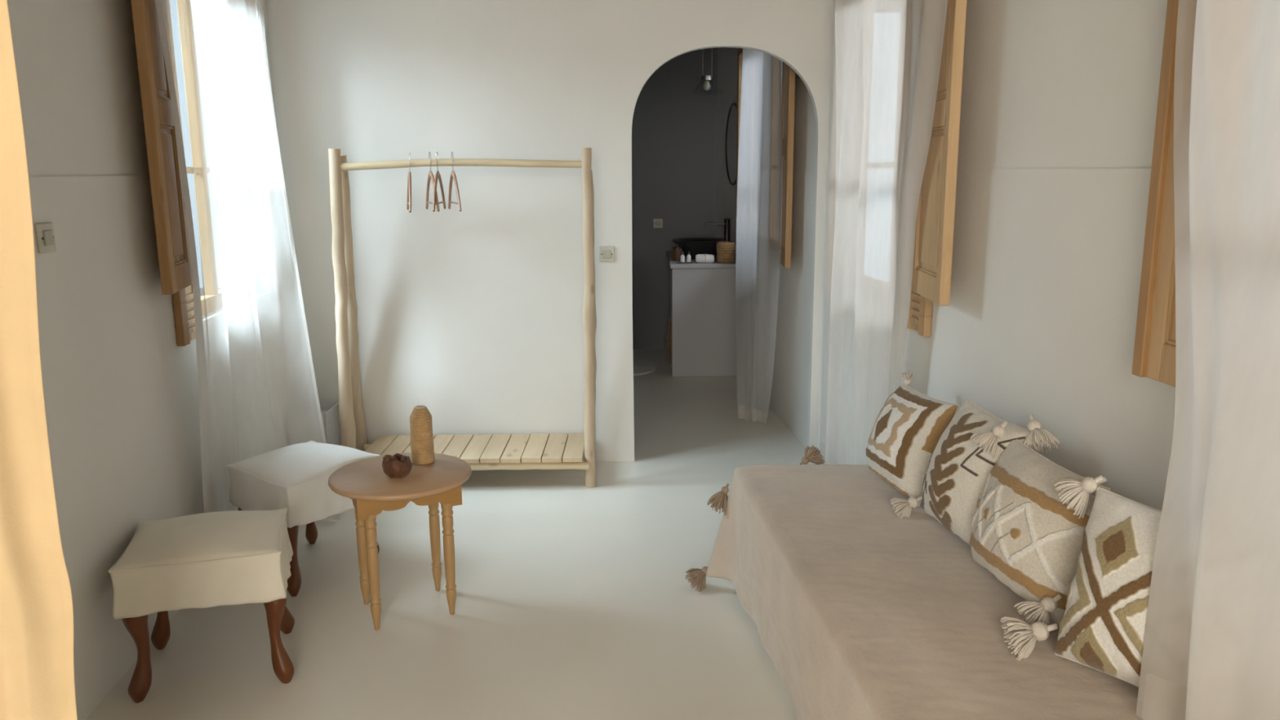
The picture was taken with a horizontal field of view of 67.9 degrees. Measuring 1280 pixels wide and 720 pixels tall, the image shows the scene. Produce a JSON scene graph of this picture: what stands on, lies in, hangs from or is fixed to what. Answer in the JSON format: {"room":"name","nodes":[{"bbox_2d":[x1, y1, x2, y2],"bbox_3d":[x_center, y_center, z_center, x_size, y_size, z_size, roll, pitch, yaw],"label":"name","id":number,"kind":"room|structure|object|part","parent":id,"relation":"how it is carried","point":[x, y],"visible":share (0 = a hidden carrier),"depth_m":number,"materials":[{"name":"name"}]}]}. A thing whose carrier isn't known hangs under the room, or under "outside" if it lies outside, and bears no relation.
{"room":"traditional dwelling","nodes":[
{"label":"traditional dwelling","id":0,"kind":"room"},
{"bbox_2d":[7,0,276,719],"bbox_3d":[-1.503,-0.080,1.094,0.106,2.750,7.417,-1,11,-5],"label":"wall","id":1,"kind":"structure","parent":0,"point":[122,402],"depth_m":2.80,"materials":[{"name":"white paint"}]},
{"bbox_2d":[0,0,77,719],"bbox_3d":[-1.203,-0.023,1.423,0.555,2.494,0.066,-4,12,-19],"label":"curtain","id":2,"kind":"object","parent":1,"relation":"hanging from","point":[37,658],"visible":1,"depth_m":1.55,"materials":[{"name":"fabric"}]},
{"bbox_2d":[35,222,56,253],"bbox_3d":[-1.567,-0.322,2.508,0.015,0.078,0.078,-1,11,-5],"label":"light switch","id":3,"kind":"object","parent":1,"relation":"attached to","point":[45,236],"visible":1,"depth_m":2.49,"materials":[{"name":"beige plastic"}]},
{"bbox_2d":[130,0,192,294],"bbox_3d":[-1.573,-0.848,3.114,0.034,1.235,0.316,-3,12,-13],"label":"window shutter","id":4,"kind":"object","parent":1,"relation":"attached to","point":[164,166],"visible":0.98,"depth_m":3.06,"materials":[{"name":"brown wood"}]},
{"bbox_3d":[-1.574,-1.114,3.055,0.025,0.530,0.188,-3,12,-13],"label":"shutter panel","id":5,"kind":"part","parent":4,"relation":"part of","materials":[{"name":"brown wood"}]},
{"bbox_3d":[-1.569,-0.548,3.168,0.025,0.455,0.188,-3,12,-13],"label":"shutter panel","id":6,"kind":"part","parent":4,"relation":"part of","materials":[{"name":"brown wood"}]},
{"bbox_2d":[172,284,195,346],"bbox_3d":[-1.732,-0.866,3.808,0.132,1.430,1.217,-1,11,-5],"label":"shutter","id":7,"kind":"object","parent":1,"relation":"in","point":[183,300],"depth_m":3.36,"materials":[{"name":"brown wood"}]},
{"bbox_2d":[155,0,340,519],"bbox_3d":[-1.493,-0.480,3.765,0.363,2.474,1.422,0,11,0],"label":"curtain","id":8,"kind":"object","parent":1,"relation":"hanging from","point":[258,394],"visible":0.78,"depth_m":3.78,"materials":[{"name":"white fabric"}]},
{"bbox_2d":[85,348,815,719],"bbox_3d":[0.207,0.964,2.947,5.600,0.050,11.000,0,11,0],"label":"floor","id":9,"kind":"structure","parent":0,"point":[575,601],"depth_m":3.29,"materials":[{"name":"white concrete"}]},
{"bbox_2d":[107,507,294,702],"bbox_3d":[-1.314,0.720,2.920,0.470,0.462,0.420,-4,12,-15],"label":"stool","id":10,"kind":"object","parent":9,"relation":"on","point":[205,560],"visible":1,"depth_m":2.75,"materials":[{"name":"beige fabric"}]},
{"bbox_3d":[-1.442,0.830,2.744,0.055,0.317,0.089,7,14,33],"label":"leg","id":11,"kind":"part","parent":10,"relation":"part of","materials":[{"name":"brown wood"}]},
{"bbox_3d":[-1.526,0.775,3.024,0.089,0.317,0.055,4,12,23],"label":"leg","id":12,"kind":"part","parent":10,"relation":"part of","materials":[{"name":"brown wood"}]},
{"bbox_3d":[-1.084,0.810,2.832,0.089,0.317,0.055,5,12,24],"label":"leg","id":13,"kind":"part","parent":10,"relation":"part of","materials":[{"name":"brown wood"}]},
{"bbox_3d":[-1.186,0.755,3.111,0.055,0.317,0.089,7,14,34],"label":"leg","id":14,"kind":"part","parent":10,"relation":"part of","materials":[{"name":"brown wood"}]},
{"bbox_2d":[226,440,380,596],"bbox_3d":[-1.292,0.573,3.654,0.443,0.463,0.477,6,13,30],"label":"stool","id":15,"kind":"object","parent":9,"relation":"on","point":[295,477],"visible":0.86,"depth_m":3.48,"materials":[{"name":"white fabric"}]},
{"bbox_3d":[-1.255,0.699,3.431,0.055,0.302,0.089,-2,11,-7],"label":"leg","id":16,"kind":"part","parent":15,"relation":"part of","materials":[{"name":"brown wood"}]},
{"bbox_3d":[-1.346,0.612,3.870,0.055,0.302,0.089,-4,12,-17],"label":"leg","id":17,"kind":"part","parent":15,"relation":"part of","materials":[{"name":"brown wood"}]},
{"bbox_2d":[319,401,341,445],"bbox_3d":[-1.632,0.406,4.800,0.190,0.345,0.240,0,11,0],"label":"storage bin","id":18,"kind":"object","parent":9,"relation":"on","point":[331,419],"visible":0.19,"depth_m":4.78,"materials":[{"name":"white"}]},
{"bbox_2d":[328,452,471,630],"bbox_3d":[-0.810,0.626,3.275,0.473,0.500,0.473,-6,12,-24],"label":"side table","id":19,"kind":"object","parent":9,"relation":"on","point":[365,482],"visible":0.97,"depth_m":3.17,"materials":[{"name":"brown wood"}]},
{"bbox_3d":[-0.970,0.630,3.318,0.040,0.477,0.040,-6,12,-24],"label":"leg","id":20,"kind":"part","parent":19,"relation":"part of","materials":[{"name":"brown wood"}]},
{"bbox_3d":[-0.881,0.667,3.131,0.040,0.477,0.040,-6,12,-24],"label":"leg","id":21,"kind":"part","parent":19,"relation":"part of","materials":[{"name":"brown wood"}]},
{"bbox_2d":[382,453,412,478],"bbox_3d":[-0.811,0.351,3.178,0.099,0.077,0.096,0,11,0],"label":"bowl","id":22,"kind":"object","parent":19,"relation":"on","point":[398,465],"visible":1,"depth_m":3.15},
{"bbox_2d":[409,404,435,465],"bbox_3d":[-0.763,0.259,3.319,0.081,0.201,0.081,0,11,0],"label":"vase","id":23,"kind":"object","parent":19,"relation":"on","point":[421,437],"visible":0.99,"depth_m":3.29,"materials":[{"name":"beige wicker"}]},
{"bbox_3d":[-0.740,0.608,3.423,0.040,0.477,0.040,-6,12,-24],"label":"leg","id":24,"kind":"part","parent":19,"relation":"part of","materials":[{"name":"brown wood"}]},
{"bbox_3d":[-0.651,0.644,3.237,0.040,0.477,0.040,-6,12,-24],"label":"leg","id":25,"kind":"part","parent":19,"relation":"part of","materials":[{"name":"brown wood"}]},
{"bbox_2d":[328,147,596,488],"bbox_3d":[-0.856,-0.203,4.608,1.295,1.608,0.456,0,11,0],"label":"clothes rack","id":26,"kind":"object","parent":9,"relation":"on","point":[495,451],"visible":0.82,"depth_m":4.51,"materials":[{"name":"brown wood"}]},
{"bbox_3d":[-1.398,-0.170,4.460,0.073,1.607,0.144,0,11,0],"label":"post","id":27,"kind":"part","parent":26,"relation":"part of","materials":[{"name":"beige wood"}]},
{"bbox_3d":[-1.434,-0.204,4.685,0.097,1.587,0.303,-3,12,-13],"label":"post","id":28,"kind":"part","parent":26,"relation":"part of","materials":[{"name":"beige wood"}]},
{"bbox_2d":[406,152,411,212],"bbox_3d":[-1.065,-0.821,4.383,0.025,0.266,0.344,-3,12,-15],"label":"hanger","id":29,"kind":"object","parent":26,"relation":"hanging from","point":[409,179],"visible":1,"depth_m":4.33,"materials":[{"name":"wood"}]},
{"bbox_2d":[425,151,439,211],"bbox_3d":[-0.964,-0.825,4.385,0.014,0.267,0.344,-5,12,-21],"label":"hanger","id":30,"kind":"object","parent":26,"relation":"hanging from","point":[430,176],"visible":1,"depth_m":4.38,"materials":[{"name":"wood"}]},
{"bbox_2d":[432,151,445,212],"bbox_3d":[-0.931,-0.825,4.385,0.014,0.267,0.344,-1,11,-3],"label":"hanger","id":31,"kind":"object","parent":26,"relation":"hanging from","point":[437,175],"visible":1,"depth_m":4.35,"materials":[{"name":"wood"}]},
{"bbox_2d":[448,151,461,211],"bbox_3d":[-0.861,-0.826,4.385,0.014,0.267,0.344,-4,12,-19],"label":"hanger","id":32,"kind":"object","parent":26,"relation":"hanging from","point":[453,175],"visible":1,"depth_m":4.36,"materials":[{"name":"wood"}]},
{"bbox_3d":[-0.811,-0.900,4.369,1.133,0.052,0.044,0,11,0],"label":"rail","id":33,"kind":"part","parent":26,"relation":"part of","materials":[{"name":"beige wood"}]},
{"bbox_3d":[-0.240,-0.176,4.461,0.064,1.601,0.086,0,11,0],"label":"post","id":34,"kind":"part","parent":26,"relation":"part of","materials":[{"name":"beige wood"}]},
{"bbox_3d":[-0.241,-0.170,4.676,0.061,1.506,0.293,-2,11,-7],"label":"post","id":35,"kind":"part","parent":26,"relation":"part of","materials":[{"name":"beige wood"}]},
{"bbox_2d":[633,358,656,375],"bbox_3d":[-0.040,0.048,7.373,0.336,0.014,0.610,0,11,0],"label":"bath mat","id":36,"kind":"object","parent":9,"relation":"on","point":[641,366],"visible":0.61,"depth_m":7.32,"materials":[{"name":"grey fabric"}]},
{"bbox_2d":[665,317,671,364],"bbox_3d":[0.359,-0.152,7.466,0.322,0.365,0.322,0,11,0],"label":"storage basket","id":37,"kind":"object","parent":9,"relation":"on","point":[668,336],"visible":0.21,"depth_m":7.40,"materials":[{"name":"brown wicker"}]},
{"bbox_2d":[665,250,736,377],"bbox_3d":[0.476,-0.395,7.486,0.515,0.832,1.155,0,11,0],"label":"vanity cabinet","id":38,"kind":"object","parent":9,"relation":"on","point":[703,295],"depth_m":6.93,"materials":[{"name":"paint"}]},
{"bbox_2d":[672,244,682,261],"bbox_3d":[0.279,-0.801,7.101,0.074,0.117,0.074,0,11,0],"label":"bottle","id":39,"kind":"object","parent":38,"relation":"on","point":[677,251],"visible":0.96,"depth_m":7.08,"materials":[{"name":"brown glass"}]},
{"bbox_3d":[0.279,-0.846,7.092,0.074,0.027,0.074,0,11,0],"label":"lid","id":40,"kind":"part","parent":39,"relation":"part of","materials":[{"name":"black plastic"}]},
{"bbox_2d":[677,261,693,263],"bbox_3d":[0.333,-0.714,6.935,0.110,0.010,0.080,0,11,0],"label":"tray","id":41,"kind":"object","parent":38,"relation":"on","point":[678,262],"visible":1,"depth_m":6.90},
{"bbox_2d":[680,251,684,262],"bbox_3d":[0.309,-0.749,6.918,0.032,0.078,0.032,0,11,0],"label":"toiletry bottle","id":42,"kind":"object","parent":41,"relation":"on","point":[682,257],"visible":1,"depth_m":6.91,"materials":[{"name":"white plastic"}]},
{"bbox_2d":[686,251,690,262],"bbox_3d":[0.356,-0.753,6.938,0.032,0.078,0.032,0,11,0],"label":"toiletry bottle","id":43,"kind":"object","parent":41,"relation":"on","point":[688,256],"visible":1,"depth_m":6.93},
{"bbox_2d":[671,237,724,259],"bbox_3d":[0.464,-0.850,7.275,0.450,0.142,0.450,0,11,0],"label":"vessel basin","id":44,"kind":"object","parent":38,"relation":"in","point":[695,246],"visible":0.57,"depth_m":7.14,"materials":[{"name":"ceramic"}]},
{"bbox_2d":[665,250,735,268],"bbox_3d":[0.473,-0.788,7.408,0.515,0.032,1.155,0,11,0],"label":"countertop","id":45,"kind":"structure","parent":38,"relation":"on","point":[673,264],"depth_m":6.84,"materials":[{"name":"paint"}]},
{"bbox_2d":[695,253,714,262],"bbox_3d":[0.472,-0.740,6.925,0.136,0.071,0.071,0,11,0],"label":"rolled towel","id":46,"kind":"object","parent":38,"relation":"on","point":[700,258],"visible":1,"depth_m":6.90,"materials":[{"name":"white fabric"}]},
{"bbox_2d":[704,217,731,241],"bbox_3d":[0.581,-0.901,7.082,0.195,0.315,0.056,0,11,0],"label":"tap","id":47,"kind":"object","parent":38,"relation":"on","point":[726,221],"visible":0.61,"depth_m":7.05,"materials":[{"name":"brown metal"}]},
{"bbox_3d":[0.565,-1.012,7.059,0.165,0.018,0.028,0,11,0],"label":"spout","id":48,"kind":"part","parent":47,"relation":"part of","materials":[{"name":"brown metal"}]},
{"bbox_2d":[715,241,735,262],"bbox_3d":[0.626,-0.785,6.926,0.145,0.148,0.145,0,11,0],"label":"woven basket","id":49,"kind":"object","parent":38,"relation":"on","point":[726,252],"visible":1,"depth_m":6.88,"materials":[{"name":"brown wicker"}]},
{"bbox_2d":[266,0,832,461],"bbox_3d":[-0.425,-0.820,4.751,2.745,2.750,0.060,0,11,0],"label":"wall","id":50,"kind":"structure","parent":0,"point":[472,316],"depth_m":4.70,"materials":[{"name":"white paint"}]},
{"bbox_2d":[599,246,614,262],"bbox_3d":[-0.166,-0.531,4.770,0.078,0.078,0.015,0,11,0],"label":"light switch","id":51,"kind":"object","parent":50,"relation":"attached to","point":[606,254],"visible":1,"depth_m":4.76,"materials":[{"name":"beige plastic"}]},
{"bbox_2d":[631,47,782,348],"bbox_3d":[-0.061,-1.461,7.943,2.500,2.750,0.150,0,11,0],"label":"wall","id":52,"kind":"structure","parent":0,"point":[674,124],"depth_m":7.85,"materials":[{"name":"paint"}]},
{"bbox_2d":[653,218,662,227],"bbox_3d":[0.150,-1.139,7.923,0.078,0.078,0.015,0,11,0],"label":"power outlet","id":53,"kind":"object","parent":52,"relation":"attached to","point":[657,223],"visible":1,"depth_m":7.92,"materials":[{"name":"beige plastic"}]},
{"bbox_2d":[715,0,1175,510],"bbox_3d":[1.166,-0.417,2.676,0.106,2.750,10.643,-1,11,-5],"label":"wall","id":54,"kind":"structure","parent":0,"point":[1059,102],"depth_m":2.63,"materials":[{"name":"white paint"}]},
{"bbox_2d":[724,102,737,185],"bbox_3d":[0.691,-1.594,7.024,0.018,0.598,0.598,-1,11,-5],"label":"round mirror","id":55,"kind":"object","parent":54,"relation":"attached to","point":[731,122],"visible":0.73,"depth_m":7.08,"materials":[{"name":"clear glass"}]},
{"bbox_2d":[735,48,781,264],"bbox_3d":[0.821,-1.371,6.112,0.132,1.380,1.438,-1,11,-5],"label":"window","id":56,"kind":"structure","parent":54,"relation":"in","point":[740,60],"depth_m":6.70,"materials":[{"name":"brown wood"}]},
{"bbox_2d":[735,48,782,423],"bbox_3d":[0.652,-0.870,5.637,0.167,2.474,1.134,-2,11,-7],"label":"curtain","id":57,"kind":"object","parent":54,"relation":"hanging from","point":[759,180],"visible":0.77,"depth_m":5.56,"materials":[{"name":"white fabric"}]},
{"bbox_2d":[780,62,795,268],"bbox_3d":[0.810,-1.216,5.235,0.034,1.380,0.439,0,11,4],"label":"window shutter","id":58,"kind":"object","parent":54,"relation":"attached to","point":[788,106],"visible":0.61,"depth_m":5.11,"materials":[{"name":"brown wood"}]},
{"bbox_3d":[0.812,-0.879,5.296,0.025,0.524,0.311,0,11,4],"label":"shutter panel","id":59,"kind":"part","parent":58,"relation":"part of","materials":[{"name":"brown wood"}]},
{"bbox_3d":[0.807,-1.516,5.169,0.025,0.606,0.311,0,11,4],"label":"shutter panel","id":60,"kind":"part","parent":58,"relation":"part of","materials":[{"name":"brown wood"}]},
{"bbox_2d":[819,0,947,465],"bbox_3d":[0.923,-0.498,3.766,0.113,2.474,1.620,-1,11,-2],"label":"curtain","id":61,"kind":"object","parent":54,"relation":"hanging from","point":[888,53],"visible":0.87,"depth_m":3.77,"materials":[{"name":"white fabric"}]},
{"bbox_2d":[907,290,932,337],"bbox_3d":[1.029,-0.901,3.881,0.132,1.430,1.197,-1,11,-5],"label":"shutter","id":62,"kind":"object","parent":54,"relation":"in","point":[920,316],"depth_m":3.46,"materials":[{"name":"brown wood"}]},
{"bbox_3d":[0.979,-0.900,3.877,0.031,1.430,1.197,-1,11,-5],"label":"casing","id":63,"kind":"part","parent":62,"relation":"part of","materials":[{"name":"brown wood"}]},
{"bbox_2d":[911,0,966,306],"bbox_3d":[0.983,-0.845,3.130,0.034,1.285,0.428,0,11,3],"label":"window shutter","id":64,"kind":"object","parent":54,"relation":"attached to","point":[935,224],"visible":0.73,"depth_m":3.03,"materials":[{"name":"brown wood"}]},
{"bbox_3d":[0.985,-0.532,3.186,0.025,0.479,0.300,0,11,3],"label":"shutter panel","id":65,"kind":"part","parent":64,"relation":"part of","materials":[{"name":"brown wood"}]},
{"bbox_3d":[0.980,-1.123,3.068,0.025,0.556,0.300,0,11,3],"label":"shutter panel","id":66,"kind":"part","parent":64,"relation":"part of","materials":[{"name":"brown wood"}]},
{"bbox_2d":[1131,0,1178,386],"bbox_3d":[1.129,-0.589,1.893,0.078,1.305,0.213,0,11,0],"label":"window shutter","id":67,"kind":"object","parent":54,"relation":"attached to","point":[1154,347],"visible":0.26,"depth_m":2.01,"materials":[{"name":"brown wood"}]},
{"bbox_3d":[1.129,-0.587,1.886,0.034,1.305,0.176,-1,11,-5],"label":"shutter frame","id":68,"kind":"part","parent":67,"relation":"part of","materials":[{"name":"brown wood"}]},
{"bbox_3d":[1.131,-0.270,1.949,0.025,0.488,0.060,-1,11,-5],"label":"shutter panel","id":69,"kind":"part","parent":67,"relation":"part of","materials":[{"name":"brown wood"}]},
{"bbox_2d":[1136,0,1279,719],"bbox_3d":[1.017,-0.259,1.331,0.248,1.990,1.282,-1,11,-3],"label":"curtain","id":70,"kind":"object","parent":54,"relation":"hanging from","point":[1211,646],"visible":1,"depth_m":1.65,"materials":[{"name":"white fabric"}]},
{"bbox_3d":[0.186,-1.830,2.388,5.600,0.150,11.000,0,11,0],"label":"ceiling","id":71,"kind":"structure","parent":0,"visible":0},
{"bbox_2d":[701,48,712,90],"bbox_3d":[0.473,-2.249,6.689,0.240,0.720,0.240,0,11,0],"label":"pendant lamp","id":72,"kind":"object","parent":71,"relation":"hanging from","point":[706,78],"visible":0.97,"depth_m":6.72,"materials":[{"name":"metal"}]},
{"bbox_3d":[0.475,-1.949,6.750,0.056,0.068,0.056,0,11,0],"label":"bulb","id":73,"kind":"part","parent":72,"relation":"part of","materials":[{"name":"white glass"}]},
{"bbox_3d":[0.475,-2.308,6.678,0.070,0.600,0.004,0,11,0],"label":"cord","id":74,"kind":"part","parent":72,"relation":"part of","materials":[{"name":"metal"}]},
{"bbox_3d":[0.837,0.887,2.020,0.969,0.455,2.912,0,11,0],"label":"daybed","id":75,"kind":"object","parent":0,"visible":0},
{"bbox_2d":[684,445,1142,719],"bbox_3d":[0.742,0.869,2.009,0.892,0.555,3.090,-1,11,-5],"label":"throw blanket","id":76,"kind":"object","parent":75,"relation":"on","point":[861,611],"visible":0.77,"depth_m":2.38,"materials":[{"name":"beige fabric"}]},
{"bbox_2d":[866,371,959,506],"bbox_3d":[0.858,0.244,3.089,0.208,0.347,0.402,-2,11,-7],"label":"cushion","id":77,"kind":"object","parent":76,"relation":"on","point":[905,433],"visible":0.83,"depth_m":2.98,"materials":[{"name":"fabric"}]},
{"bbox_2d":[889,399,1059,544],"bbox_3d":[0.919,0.328,2.683,0.230,0.435,0.513,-3,12,-15],"label":"cushion","id":78,"kind":"object","parent":76,"relation":"on","point":[955,478],"visible":0.71,"depth_m":2.59,"materials":[{"name":"fabric"}]},
{"bbox_2d":[968,420,1110,626],"bbox_3d":[0.948,0.396,2.344,0.214,0.387,0.559,0,11,0],"label":"cushion","id":79,"kind":"object","parent":76,"relation":"on","point":[1023,534],"visible":0.76,"depth_m":2.23,"materials":[{"name":"fabric"}]},
{"bbox_2d":[1000,475,1161,687],"bbox_3d":[0.981,0.493,1.918,0.262,0.414,0.499,-6,13,-28],"label":"cushion","id":80,"kind":"object","parent":76,"relation":"on","point":[1102,627],"visible":0.59,"depth_m":1.90,"materials":[{"name":"fabric"}]}
]}

